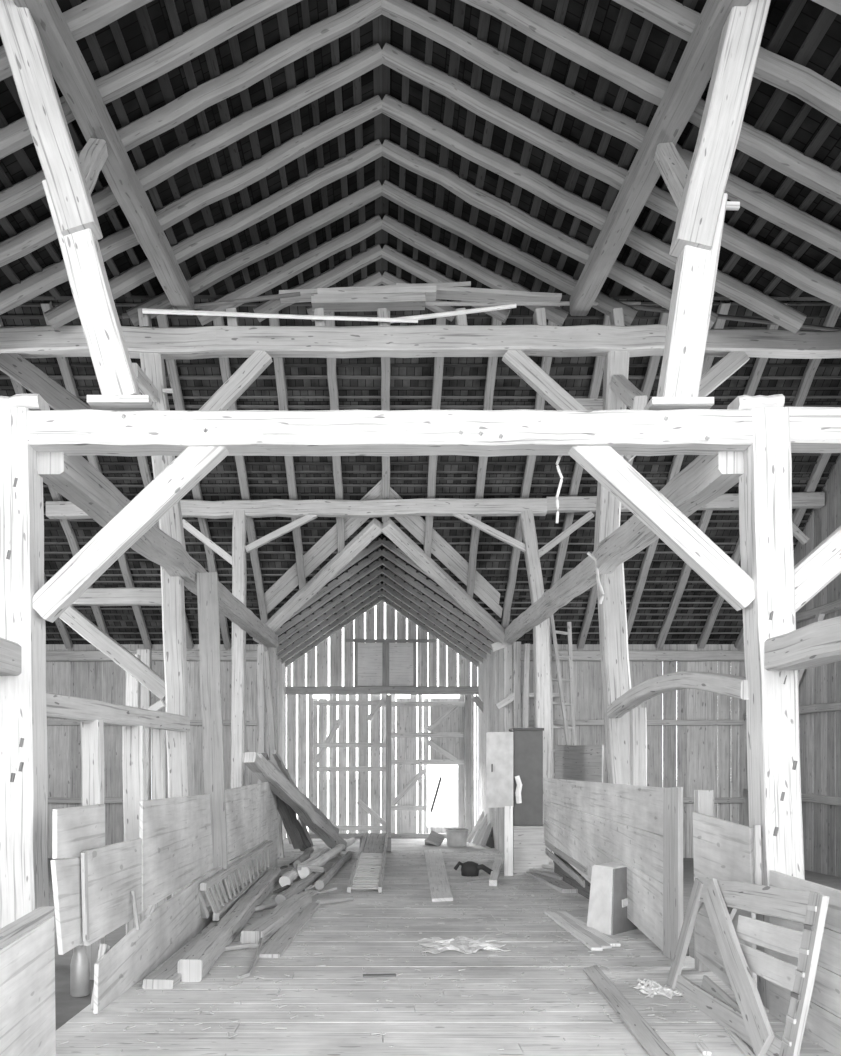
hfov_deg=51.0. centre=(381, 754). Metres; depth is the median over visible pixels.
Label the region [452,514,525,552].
brace
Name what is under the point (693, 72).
diagonal beam
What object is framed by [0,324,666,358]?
beam
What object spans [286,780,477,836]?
ground
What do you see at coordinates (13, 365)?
brace
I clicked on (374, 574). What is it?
rafter
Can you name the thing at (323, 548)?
boards
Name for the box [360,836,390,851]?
support block
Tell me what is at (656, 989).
paper sheet
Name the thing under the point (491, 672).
wall
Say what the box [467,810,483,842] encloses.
leaning board
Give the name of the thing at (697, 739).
wall
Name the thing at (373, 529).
rafter
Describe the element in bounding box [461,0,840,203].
rafter
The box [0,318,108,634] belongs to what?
rafter
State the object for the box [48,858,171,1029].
floor
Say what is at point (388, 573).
rafter
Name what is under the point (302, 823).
leaning timber
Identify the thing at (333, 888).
scrap
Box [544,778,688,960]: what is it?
wall
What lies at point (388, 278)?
rafter
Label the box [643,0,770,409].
post
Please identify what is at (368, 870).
ladder
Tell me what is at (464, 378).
ceiling
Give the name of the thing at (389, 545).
rafter
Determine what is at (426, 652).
wall
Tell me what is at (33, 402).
block
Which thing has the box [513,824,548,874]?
chest
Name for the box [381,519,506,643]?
rafter
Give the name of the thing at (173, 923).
board
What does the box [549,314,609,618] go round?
rafter
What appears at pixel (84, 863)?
batten
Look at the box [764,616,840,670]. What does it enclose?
tie
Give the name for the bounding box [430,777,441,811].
stick
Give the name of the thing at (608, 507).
post
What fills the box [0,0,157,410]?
post
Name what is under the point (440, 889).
plank
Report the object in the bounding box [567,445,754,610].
brace
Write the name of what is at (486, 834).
leaning board
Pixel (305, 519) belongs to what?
brace
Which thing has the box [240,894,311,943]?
beam
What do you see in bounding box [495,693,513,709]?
brace
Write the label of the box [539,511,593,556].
brace
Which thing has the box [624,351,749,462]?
brace
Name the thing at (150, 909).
stick
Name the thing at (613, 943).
floor slat
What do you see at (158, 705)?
stick
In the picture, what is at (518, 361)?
brace
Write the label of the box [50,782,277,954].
wall
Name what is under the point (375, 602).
rafter
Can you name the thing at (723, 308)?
rafter
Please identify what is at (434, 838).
box
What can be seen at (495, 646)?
stub
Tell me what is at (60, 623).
rafter
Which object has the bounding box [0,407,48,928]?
post
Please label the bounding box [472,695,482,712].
brace
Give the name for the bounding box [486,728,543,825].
tall cabinet
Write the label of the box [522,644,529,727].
post
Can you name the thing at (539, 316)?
block
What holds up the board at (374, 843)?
on the support block at (361, 837)
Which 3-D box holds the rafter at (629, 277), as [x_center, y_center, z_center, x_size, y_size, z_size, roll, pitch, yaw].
[2.123,-6.617,11.199,4.285,2.398,0.208,0,0,0]
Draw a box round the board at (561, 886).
[526,872,577,892]
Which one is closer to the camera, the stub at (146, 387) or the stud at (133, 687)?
the stub at (146, 387)
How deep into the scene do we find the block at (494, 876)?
16.28 m
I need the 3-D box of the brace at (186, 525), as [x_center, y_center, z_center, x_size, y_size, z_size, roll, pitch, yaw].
[-3.441,-4.215,17.503,1.155,0.939,0.118,0,0,0]
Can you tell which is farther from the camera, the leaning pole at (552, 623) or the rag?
the leaning pole at (552, 623)
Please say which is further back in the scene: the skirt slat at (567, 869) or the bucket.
the bucket
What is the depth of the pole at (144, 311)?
11.45 m
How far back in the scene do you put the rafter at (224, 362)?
17.62 m
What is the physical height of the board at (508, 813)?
1.304 m
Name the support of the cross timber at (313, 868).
on the log at (324, 858)
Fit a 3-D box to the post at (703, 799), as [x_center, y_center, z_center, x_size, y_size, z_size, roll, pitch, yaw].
[3.058,1.185,8.350,0.158,1.705,0.147,0,0,0]
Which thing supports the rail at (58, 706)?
attached to the post at (24, 880)
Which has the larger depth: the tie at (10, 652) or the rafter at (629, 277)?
the rafter at (629, 277)
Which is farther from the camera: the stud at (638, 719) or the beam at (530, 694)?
the beam at (530, 694)
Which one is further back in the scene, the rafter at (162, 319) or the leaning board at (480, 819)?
the leaning board at (480, 819)
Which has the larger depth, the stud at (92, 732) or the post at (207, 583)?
the post at (207, 583)
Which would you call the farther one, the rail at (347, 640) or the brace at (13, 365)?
the rail at (347, 640)
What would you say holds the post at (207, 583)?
on the floor at (415, 1026)
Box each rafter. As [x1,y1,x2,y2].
[0,0,152,80]
[0,0,301,158]
[0,0,381,218]
[0,43,382,266]
[0,95,381,314]
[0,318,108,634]
[40,300,151,648]
[44,139,381,329]
[44,573,72,648]
[126,180,381,326]
[137,456,193,648]
[157,314,231,648]
[197,215,381,325]
[211,300,268,623]
[253,244,381,321]
[253,518,381,644]
[268,567,381,647]
[269,312,305,590]
[275,558,381,635]
[275,575,381,652]
[277,583,382,659]
[281,590,381,663]
[285,596,381,666]
[286,548,381,621]
[307,271,381,321]
[325,312,344,553]
[329,537,381,581]
[381,0,840,258]
[381,244,510,322]
[381,311,389,521]
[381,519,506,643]
[381,537,432,579]
[381,548,473,618]
[381,558,497,641]
[381,567,495,651]
[381,575,491,655]
[382,43,840,307]
[382,94,806,332]
[382,139,717,330]
[382,180,637,325]
[382,215,568,325]
[382,271,456,321]
[382,583,486,659]
[382,590,482,663]
[382,596,477,666]
[424,300,446,558]
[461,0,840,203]
[466,317,501,598]
[501,306,559,628]
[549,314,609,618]
[577,307,668,648]
[613,0,840,123]
[627,300,730,637]
[655,301,787,648]
[697,305,840,648]
[734,453,831,648]
[812,0,840,14]
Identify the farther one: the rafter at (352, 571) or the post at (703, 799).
the rafter at (352, 571)
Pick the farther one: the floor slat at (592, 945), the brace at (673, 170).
the floor slat at (592, 945)
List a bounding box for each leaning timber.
[243,752,263,772]
[258,753,302,848]
[268,760,338,834]
[272,750,298,789]
[287,804,310,850]
[298,816,313,846]
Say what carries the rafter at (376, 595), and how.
attached to the ceiling at (381, 536)
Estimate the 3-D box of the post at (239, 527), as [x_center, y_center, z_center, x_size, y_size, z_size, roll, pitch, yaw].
[-2.856,-1.272,17.504,0.312,7.123,0.261,0,0,0]
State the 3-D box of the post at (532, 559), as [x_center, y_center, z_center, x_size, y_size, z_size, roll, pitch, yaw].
[3.012,-3.738,17.501,0.550,2.221,0.246,0,0,0]
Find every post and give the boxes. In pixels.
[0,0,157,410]
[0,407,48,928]
[140,327,185,549]
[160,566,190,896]
[196,572,228,899]
[231,510,246,787]
[257,645,265,782]
[263,651,283,858]
[267,648,278,767]
[386,695,391,832]
[464,695,471,837]
[503,645,512,854]
[513,642,520,727]
[519,510,543,604]
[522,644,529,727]
[533,618,552,862]
[594,351,629,549]
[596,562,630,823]
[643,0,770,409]
[694,790,713,971]
[739,407,804,1008]
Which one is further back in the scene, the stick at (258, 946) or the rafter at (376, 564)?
the rafter at (376, 564)
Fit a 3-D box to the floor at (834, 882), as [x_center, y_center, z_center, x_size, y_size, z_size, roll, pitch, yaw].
[5.980,2.162,8.531,5.640,0.769,25.062,0,0,0]
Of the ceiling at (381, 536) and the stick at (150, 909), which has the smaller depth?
the stick at (150, 909)
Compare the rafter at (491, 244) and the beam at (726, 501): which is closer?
the rafter at (491, 244)
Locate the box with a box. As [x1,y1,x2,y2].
[424,830,444,845]
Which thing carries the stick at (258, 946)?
on the floor at (415, 1026)
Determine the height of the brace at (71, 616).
1.262 m
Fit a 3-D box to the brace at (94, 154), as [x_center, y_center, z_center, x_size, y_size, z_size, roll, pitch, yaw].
[-2.615,-5.226,7.835,0.162,1.515,1.568,0,0,-10]
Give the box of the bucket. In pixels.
[445,828,468,846]
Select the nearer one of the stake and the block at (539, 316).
the stake
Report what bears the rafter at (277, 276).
attached to the ceiling at (807, 33)
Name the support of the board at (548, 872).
on the board at (561, 886)
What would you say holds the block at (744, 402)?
on the tie beam at (485, 433)
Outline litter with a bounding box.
[56,851,818,1055]
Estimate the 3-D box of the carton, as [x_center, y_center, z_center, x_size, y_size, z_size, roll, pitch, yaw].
[2.803,1.712,10.653,0.456,0.802,0.883,0,0,43]
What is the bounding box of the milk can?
[70,942,89,996]
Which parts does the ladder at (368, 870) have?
rail, rail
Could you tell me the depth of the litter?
8.00 m
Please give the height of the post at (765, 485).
4.710 m
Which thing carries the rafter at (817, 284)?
attached to the ceiling at (807, 33)
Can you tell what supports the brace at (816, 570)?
attached to the post at (765, 485)
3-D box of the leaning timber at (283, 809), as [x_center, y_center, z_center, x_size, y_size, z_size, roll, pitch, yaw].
[-2.157,1.044,18.753,0.232,2.176,2.649,0,0,11]
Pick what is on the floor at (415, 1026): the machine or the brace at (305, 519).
the machine
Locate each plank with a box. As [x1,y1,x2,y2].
[143,919,220,988]
[259,903,319,957]
[424,849,452,901]
[583,965,675,1055]
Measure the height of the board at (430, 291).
0.140 m
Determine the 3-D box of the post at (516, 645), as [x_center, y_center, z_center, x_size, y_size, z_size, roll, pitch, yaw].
[3.171,-0.136,20.597,0.197,5.020,0.179,0,0,0]
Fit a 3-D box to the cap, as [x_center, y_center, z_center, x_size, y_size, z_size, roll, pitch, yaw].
[-2.179,1.056,4.990,0.114,0.123,1.583,0,0,-2]
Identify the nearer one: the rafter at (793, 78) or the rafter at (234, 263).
the rafter at (793, 78)
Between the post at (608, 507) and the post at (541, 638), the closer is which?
the post at (608, 507)
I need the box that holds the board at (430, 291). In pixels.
[317,285,436,300]
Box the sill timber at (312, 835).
[309,833,446,837]
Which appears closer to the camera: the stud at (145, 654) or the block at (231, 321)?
the block at (231, 321)
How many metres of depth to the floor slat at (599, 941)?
10.13 m
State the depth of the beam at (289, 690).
26.94 m
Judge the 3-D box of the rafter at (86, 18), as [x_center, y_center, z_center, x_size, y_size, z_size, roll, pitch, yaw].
[-2.737,-6.290,7.630,5.515,3.054,0.208,0,0,0]
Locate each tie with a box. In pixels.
[0,637,20,675]
[71,588,161,605]
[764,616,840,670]
[789,407,840,452]
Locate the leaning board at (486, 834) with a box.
[480,820,490,846]
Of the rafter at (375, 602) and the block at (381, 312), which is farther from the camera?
the rafter at (375, 602)
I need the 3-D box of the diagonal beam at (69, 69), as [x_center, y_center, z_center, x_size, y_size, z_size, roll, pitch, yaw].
[-2.710,-5.980,8.360,0.256,0.274,6.723,0,0,1]
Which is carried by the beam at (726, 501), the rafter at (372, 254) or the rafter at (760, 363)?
the rafter at (760, 363)
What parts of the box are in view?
lid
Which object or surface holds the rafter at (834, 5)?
attached to the ceiling at (807, 33)
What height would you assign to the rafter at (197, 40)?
3.050 m
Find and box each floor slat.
[545,911,602,950]
[551,911,611,948]
[557,911,619,946]
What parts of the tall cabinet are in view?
door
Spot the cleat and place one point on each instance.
(757, 870)
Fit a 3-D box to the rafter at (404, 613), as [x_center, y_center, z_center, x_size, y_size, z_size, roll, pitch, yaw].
[1.505,-3.784,26.988,3.076,2.195,0.138,0,0,0]
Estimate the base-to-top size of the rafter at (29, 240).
3.051 m
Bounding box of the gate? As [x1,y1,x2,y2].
[667,877,829,1055]
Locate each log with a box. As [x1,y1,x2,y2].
[274,869,324,905]
[279,847,329,886]
[293,847,313,866]
[298,837,355,878]
[314,851,352,889]
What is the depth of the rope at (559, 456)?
7.19 m
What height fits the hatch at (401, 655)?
1.478 m
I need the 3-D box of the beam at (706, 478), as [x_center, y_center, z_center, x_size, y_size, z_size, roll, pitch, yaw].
[2.908,-2.602,13.870,0.317,0.706,13.670,0,0,1]
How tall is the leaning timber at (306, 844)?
2.081 m
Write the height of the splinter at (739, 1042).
0.042 m
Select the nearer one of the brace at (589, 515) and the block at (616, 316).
the block at (616, 316)
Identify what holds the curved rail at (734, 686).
attached to the post at (765, 485)
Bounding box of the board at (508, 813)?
[504,806,512,875]
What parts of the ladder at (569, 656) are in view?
rail, rail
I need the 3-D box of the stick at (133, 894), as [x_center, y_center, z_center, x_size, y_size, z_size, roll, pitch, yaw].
[-2.165,1.366,7.728,0.091,0.345,0.040,0,0,21]
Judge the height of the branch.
0.092 m
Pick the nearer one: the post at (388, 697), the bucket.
the bucket
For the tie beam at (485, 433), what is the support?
on the post at (24, 880)
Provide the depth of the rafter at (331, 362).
16.91 m
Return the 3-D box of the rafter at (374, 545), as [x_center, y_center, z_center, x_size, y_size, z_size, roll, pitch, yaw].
[-0.945,-4.170,19.779,1.959,1.423,0.127,0,0,0]
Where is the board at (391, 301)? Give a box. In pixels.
[311,292,425,311]
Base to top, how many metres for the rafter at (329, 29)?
3.052 m
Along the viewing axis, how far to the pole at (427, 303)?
11.90 m
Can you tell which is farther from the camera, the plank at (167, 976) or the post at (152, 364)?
the post at (152, 364)
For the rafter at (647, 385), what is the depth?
15.90 m
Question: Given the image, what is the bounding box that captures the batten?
[81,851,88,941]
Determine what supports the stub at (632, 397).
attached to the post at (608, 507)
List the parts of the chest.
lid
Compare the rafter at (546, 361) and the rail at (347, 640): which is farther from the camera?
the rail at (347, 640)
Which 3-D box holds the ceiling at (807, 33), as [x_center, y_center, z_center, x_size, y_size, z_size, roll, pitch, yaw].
[0.000,-6.394,5.500,11.238,3.003,19.000,0,0,0]
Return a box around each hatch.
[354,640,385,685]
[386,640,416,686]
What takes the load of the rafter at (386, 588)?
attached to the ceiling at (381, 536)
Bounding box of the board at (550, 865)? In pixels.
[542,862,553,868]
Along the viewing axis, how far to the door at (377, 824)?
27.23 m
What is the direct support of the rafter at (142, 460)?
attached to the ceiling at (464, 378)
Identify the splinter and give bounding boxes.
[696,1043,710,1054]
[724,1027,754,1055]
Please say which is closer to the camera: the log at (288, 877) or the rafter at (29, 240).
the rafter at (29, 240)
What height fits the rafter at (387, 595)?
2.197 m
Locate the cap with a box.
[0,906,54,948]
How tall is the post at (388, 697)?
4.403 m
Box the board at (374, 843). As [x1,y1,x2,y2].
[362,834,384,854]
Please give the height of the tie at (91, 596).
0.225 m
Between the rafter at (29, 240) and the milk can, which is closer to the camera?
the milk can
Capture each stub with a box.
[132,363,157,401]
[490,641,512,651]
[611,375,646,409]
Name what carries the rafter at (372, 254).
attached to the ceiling at (807, 33)
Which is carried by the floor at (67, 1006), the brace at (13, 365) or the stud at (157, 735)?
the stud at (157, 735)
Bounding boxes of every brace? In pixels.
[0,353,92,409]
[33,446,228,622]
[59,605,165,700]
[78,138,107,194]
[182,519,231,564]
[198,351,272,410]
[245,515,316,552]
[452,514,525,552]
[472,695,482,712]
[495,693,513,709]
[502,350,586,410]
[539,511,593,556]
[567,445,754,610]
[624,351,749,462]
[654,142,688,209]
[792,522,808,544]
[794,526,840,611]
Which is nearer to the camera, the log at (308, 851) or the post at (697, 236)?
the post at (697, 236)
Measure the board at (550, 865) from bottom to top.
0.095 m
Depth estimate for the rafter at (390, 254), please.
13.42 m
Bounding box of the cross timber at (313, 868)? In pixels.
[294,863,323,872]
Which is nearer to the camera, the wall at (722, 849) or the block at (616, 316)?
the wall at (722, 849)
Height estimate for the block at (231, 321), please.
0.254 m
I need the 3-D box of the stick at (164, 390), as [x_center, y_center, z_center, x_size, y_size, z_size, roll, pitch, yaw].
[-2.814,-4.787,11.570,0.132,0.048,0.043,0,0,0]
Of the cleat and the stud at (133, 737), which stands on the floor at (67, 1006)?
the stud at (133, 737)
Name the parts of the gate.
rail, rail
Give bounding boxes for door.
[313,694,386,832]
[390,694,465,832]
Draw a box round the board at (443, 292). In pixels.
[396,283,561,301]
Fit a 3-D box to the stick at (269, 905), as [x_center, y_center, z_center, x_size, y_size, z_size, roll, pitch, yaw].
[-1.648,2.091,12.155,0.878,0.112,0.749,0,0,-23]
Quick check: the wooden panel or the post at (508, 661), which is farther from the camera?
the post at (508, 661)
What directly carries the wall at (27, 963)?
on the floor
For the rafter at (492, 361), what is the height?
4.094 m
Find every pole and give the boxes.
[122,292,300,318]
[142,308,417,322]
[390,304,516,323]
[425,301,640,305]
[550,615,578,810]
[629,305,837,330]
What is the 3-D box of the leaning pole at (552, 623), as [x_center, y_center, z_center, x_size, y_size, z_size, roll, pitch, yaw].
[4.205,-0.420,20.000,0.804,5.624,0.095,0,0,0]
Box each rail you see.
[46,692,189,731]
[346,639,436,642]
[574,398,602,409]
[607,671,747,717]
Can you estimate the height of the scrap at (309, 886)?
0.074 m
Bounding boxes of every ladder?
[347,832,387,892]
[549,619,575,853]
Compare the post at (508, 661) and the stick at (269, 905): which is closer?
the stick at (269, 905)
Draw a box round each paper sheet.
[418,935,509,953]
[634,982,682,997]
[637,979,659,986]
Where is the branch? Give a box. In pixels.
[316,896,353,905]
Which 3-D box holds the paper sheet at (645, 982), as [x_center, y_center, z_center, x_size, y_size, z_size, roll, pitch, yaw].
[2.338,1.996,7.729,0.153,0.036,0.259,0,0,0]
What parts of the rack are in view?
rail, rail, rail, rail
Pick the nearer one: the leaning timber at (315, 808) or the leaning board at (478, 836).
the leaning timber at (315, 808)
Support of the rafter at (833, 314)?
on the beam at (726, 501)
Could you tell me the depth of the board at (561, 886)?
14.88 m
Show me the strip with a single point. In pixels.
(393, 974)
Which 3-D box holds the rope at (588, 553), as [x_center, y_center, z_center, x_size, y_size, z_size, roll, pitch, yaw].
[2.744,-2.271,11.275,0.228,0.675,0.090,0,0,0]
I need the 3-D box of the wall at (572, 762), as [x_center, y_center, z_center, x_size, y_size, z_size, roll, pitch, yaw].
[3.878,0.277,17.399,0.049,0.968,1.881,0,0,-16]
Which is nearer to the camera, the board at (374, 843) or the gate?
the gate
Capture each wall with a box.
[0,916,55,1055]
[46,644,256,857]
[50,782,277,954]
[257,644,285,838]
[287,601,476,837]
[478,649,503,852]
[503,644,748,857]
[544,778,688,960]
[555,745,603,782]
[693,812,756,990]
[744,453,840,877]
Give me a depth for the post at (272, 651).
20.82 m
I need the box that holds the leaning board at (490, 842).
[486,827,493,847]
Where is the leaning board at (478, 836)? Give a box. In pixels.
[472,813,486,844]
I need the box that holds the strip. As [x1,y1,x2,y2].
[363,973,395,977]
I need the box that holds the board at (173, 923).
[93,850,251,1013]
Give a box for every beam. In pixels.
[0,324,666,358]
[13,0,193,315]
[27,409,752,456]
[38,452,277,646]
[46,498,546,518]
[178,869,280,981]
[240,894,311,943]
[285,686,477,694]
[504,451,743,642]
[529,693,564,696]
[546,492,824,512]
[570,0,750,315]
[704,329,840,358]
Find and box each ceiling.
[0,0,840,298]
[0,299,840,643]
[278,517,493,658]
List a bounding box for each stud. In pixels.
[80,720,104,979]
[122,726,146,933]
[126,654,140,707]
[136,649,151,799]
[151,729,166,908]
[630,708,646,826]
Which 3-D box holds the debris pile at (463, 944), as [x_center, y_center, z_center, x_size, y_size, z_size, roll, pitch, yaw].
[0.867,2.046,9.536,0.938,0.057,0.963,0,0,0]
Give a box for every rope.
[556,455,562,522]
[587,552,603,603]
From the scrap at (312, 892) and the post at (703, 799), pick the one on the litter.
the scrap at (312, 892)
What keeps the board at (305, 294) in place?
on the board at (443, 292)
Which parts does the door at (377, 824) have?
rail, rail, rail, rail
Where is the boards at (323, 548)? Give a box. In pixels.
[264,479,381,613]
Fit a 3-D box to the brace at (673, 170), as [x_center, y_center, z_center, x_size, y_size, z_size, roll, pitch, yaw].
[2.631,-5.173,7.861,0.155,1.616,1.617,0,0,8]
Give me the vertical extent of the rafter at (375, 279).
0.778 m
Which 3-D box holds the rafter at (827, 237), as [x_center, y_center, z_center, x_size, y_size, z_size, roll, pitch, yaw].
[2.737,-6.290,9.047,5.518,3.043,0.205,0,0,0]
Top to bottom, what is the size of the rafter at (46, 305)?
5.032 m
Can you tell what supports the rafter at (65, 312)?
attached to the ceiling at (807, 33)
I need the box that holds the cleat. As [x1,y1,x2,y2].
[753,825,761,884]
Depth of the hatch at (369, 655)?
27.12 m
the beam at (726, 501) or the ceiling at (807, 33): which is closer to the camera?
the ceiling at (807, 33)
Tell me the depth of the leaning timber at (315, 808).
20.24 m
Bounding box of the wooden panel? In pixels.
[769,870,840,1055]
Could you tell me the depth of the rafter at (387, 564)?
21.78 m
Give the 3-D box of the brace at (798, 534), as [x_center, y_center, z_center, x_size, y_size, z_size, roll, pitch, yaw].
[8.174,-4.495,17.501,0.610,0.608,0.113,0,0,0]
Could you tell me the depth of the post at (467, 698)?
27.00 m
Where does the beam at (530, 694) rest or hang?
attached to the post at (516, 645)
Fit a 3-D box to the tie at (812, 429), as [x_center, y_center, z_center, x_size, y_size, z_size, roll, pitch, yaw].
[5.230,-2.592,6.997,4.145,0.304,0.305,0,0,0]
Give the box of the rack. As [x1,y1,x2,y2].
[188,840,272,920]
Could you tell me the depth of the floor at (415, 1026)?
7.46 m
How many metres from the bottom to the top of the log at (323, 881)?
0.317 m
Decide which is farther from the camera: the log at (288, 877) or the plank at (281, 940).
the log at (288, 877)
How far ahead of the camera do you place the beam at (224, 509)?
17.39 m
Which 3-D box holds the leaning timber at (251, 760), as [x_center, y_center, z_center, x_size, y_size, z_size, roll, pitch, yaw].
[-2.259,0.395,17.251,0.280,0.901,2.576,0,0,6]
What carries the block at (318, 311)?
on the beam at (417, 341)
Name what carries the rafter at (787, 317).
attached to the ceiling at (807, 33)
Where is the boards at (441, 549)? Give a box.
[390,487,502,617]
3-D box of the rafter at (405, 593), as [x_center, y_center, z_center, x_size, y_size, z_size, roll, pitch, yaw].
[1.505,-3.786,23.902,3.079,2.192,0.140,0,0,0]
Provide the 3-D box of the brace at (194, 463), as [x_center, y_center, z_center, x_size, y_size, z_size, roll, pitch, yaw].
[-1.997,-1.830,6.998,1.591,1.536,0.210,0,0,0]
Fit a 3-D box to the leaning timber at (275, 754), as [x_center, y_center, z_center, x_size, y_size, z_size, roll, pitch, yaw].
[-2.172,0.531,20.502,0.147,1.279,3.054,0,0,6]
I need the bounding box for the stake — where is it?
[90,944,109,1009]
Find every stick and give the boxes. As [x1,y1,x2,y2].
[131,891,139,929]
[143,905,154,917]
[148,700,164,710]
[163,389,172,392]
[224,938,263,979]
[255,902,276,911]
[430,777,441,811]
[465,879,488,883]
[679,200,739,210]
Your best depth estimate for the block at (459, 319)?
11.57 m
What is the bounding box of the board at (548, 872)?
[530,868,562,879]
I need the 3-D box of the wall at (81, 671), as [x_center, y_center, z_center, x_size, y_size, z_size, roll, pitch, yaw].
[-5.850,0.250,20.963,5.900,5.800,0.279,0,0,0]
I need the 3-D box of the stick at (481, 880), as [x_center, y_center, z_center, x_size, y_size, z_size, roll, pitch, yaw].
[1.682,2.211,15.402,0.649,0.054,0.054,0,0,-44]
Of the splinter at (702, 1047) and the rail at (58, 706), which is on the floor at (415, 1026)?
the splinter at (702, 1047)
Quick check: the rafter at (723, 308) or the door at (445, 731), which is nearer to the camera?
the rafter at (723, 308)
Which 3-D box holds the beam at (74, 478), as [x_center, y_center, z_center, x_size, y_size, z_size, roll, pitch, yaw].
[-2.637,-2.543,13.870,0.319,0.592,13.666,0,0,0]
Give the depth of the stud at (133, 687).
16.41 m
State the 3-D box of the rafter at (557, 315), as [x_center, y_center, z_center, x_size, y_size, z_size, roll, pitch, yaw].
[1.343,-7.030,12.776,2.727,1.572,0.206,0,0,0]
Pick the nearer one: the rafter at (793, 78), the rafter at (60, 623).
the rafter at (793, 78)
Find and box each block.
[0,394,49,410]
[138,308,151,327]
[226,308,238,325]
[314,308,324,325]
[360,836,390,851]
[377,308,388,325]
[455,308,467,325]
[489,857,501,885]
[533,308,546,325]
[610,308,624,325]
[727,394,784,409]
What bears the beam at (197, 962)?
on the floor at (415, 1026)
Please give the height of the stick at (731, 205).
0.070 m
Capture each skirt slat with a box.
[545,840,587,874]
[545,848,584,887]
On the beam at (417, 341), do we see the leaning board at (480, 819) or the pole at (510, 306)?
the pole at (510, 306)
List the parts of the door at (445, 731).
rail, rail, rail, rail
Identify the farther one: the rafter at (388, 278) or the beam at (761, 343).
the rafter at (388, 278)
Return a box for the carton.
[587,862,637,934]
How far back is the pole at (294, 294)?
12.00 m
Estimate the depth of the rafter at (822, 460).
17.37 m
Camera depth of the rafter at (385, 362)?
15.99 m
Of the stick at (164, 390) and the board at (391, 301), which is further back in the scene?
the board at (391, 301)
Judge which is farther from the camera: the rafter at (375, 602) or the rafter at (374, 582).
the rafter at (375, 602)
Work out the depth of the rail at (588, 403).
11.76 m
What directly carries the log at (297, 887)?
on the floor at (415, 1026)
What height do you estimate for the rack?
0.721 m
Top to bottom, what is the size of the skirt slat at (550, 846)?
0.195 m
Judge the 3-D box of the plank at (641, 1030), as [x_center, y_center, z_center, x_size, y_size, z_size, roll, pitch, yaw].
[1.896,1.985,7.005,0.157,0.108,2.851,0,0,3]
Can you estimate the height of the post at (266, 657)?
4.738 m
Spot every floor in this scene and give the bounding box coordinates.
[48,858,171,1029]
[55,837,835,1055]
[553,858,840,958]
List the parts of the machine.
handle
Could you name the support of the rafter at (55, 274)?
attached to the ceiling at (807, 33)
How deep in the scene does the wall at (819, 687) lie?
17.58 m
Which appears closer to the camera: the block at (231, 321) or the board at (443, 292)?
the block at (231, 321)
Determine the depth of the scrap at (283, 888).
13.96 m
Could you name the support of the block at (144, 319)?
on the beam at (417, 341)
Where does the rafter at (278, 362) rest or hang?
attached to the ceiling at (464, 378)
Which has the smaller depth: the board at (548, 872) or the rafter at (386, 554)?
the board at (548, 872)
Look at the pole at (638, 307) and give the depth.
11.95 m
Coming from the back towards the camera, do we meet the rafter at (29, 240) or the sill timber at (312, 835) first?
the sill timber at (312, 835)
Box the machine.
[454,861,492,876]
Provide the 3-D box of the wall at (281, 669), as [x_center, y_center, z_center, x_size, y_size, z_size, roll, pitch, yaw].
[-2.971,0.158,24.130,0.040,5.984,6.140,0,0,0]
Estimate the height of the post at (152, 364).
3.254 m
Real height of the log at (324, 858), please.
0.398 m
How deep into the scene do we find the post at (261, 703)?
20.42 m
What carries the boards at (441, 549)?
attached to the ceiling at (464, 378)
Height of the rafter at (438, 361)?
3.445 m
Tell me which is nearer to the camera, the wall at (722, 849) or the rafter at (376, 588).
the wall at (722, 849)
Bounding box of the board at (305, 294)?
[279,281,470,302]
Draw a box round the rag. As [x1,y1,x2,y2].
[515,776,521,802]
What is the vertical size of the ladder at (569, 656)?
5.489 m
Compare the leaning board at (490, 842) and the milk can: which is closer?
the milk can
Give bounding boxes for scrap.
[273,885,291,892]
[302,885,314,890]
[307,890,317,896]
[316,887,336,894]
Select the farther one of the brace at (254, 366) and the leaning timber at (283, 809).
the leaning timber at (283, 809)

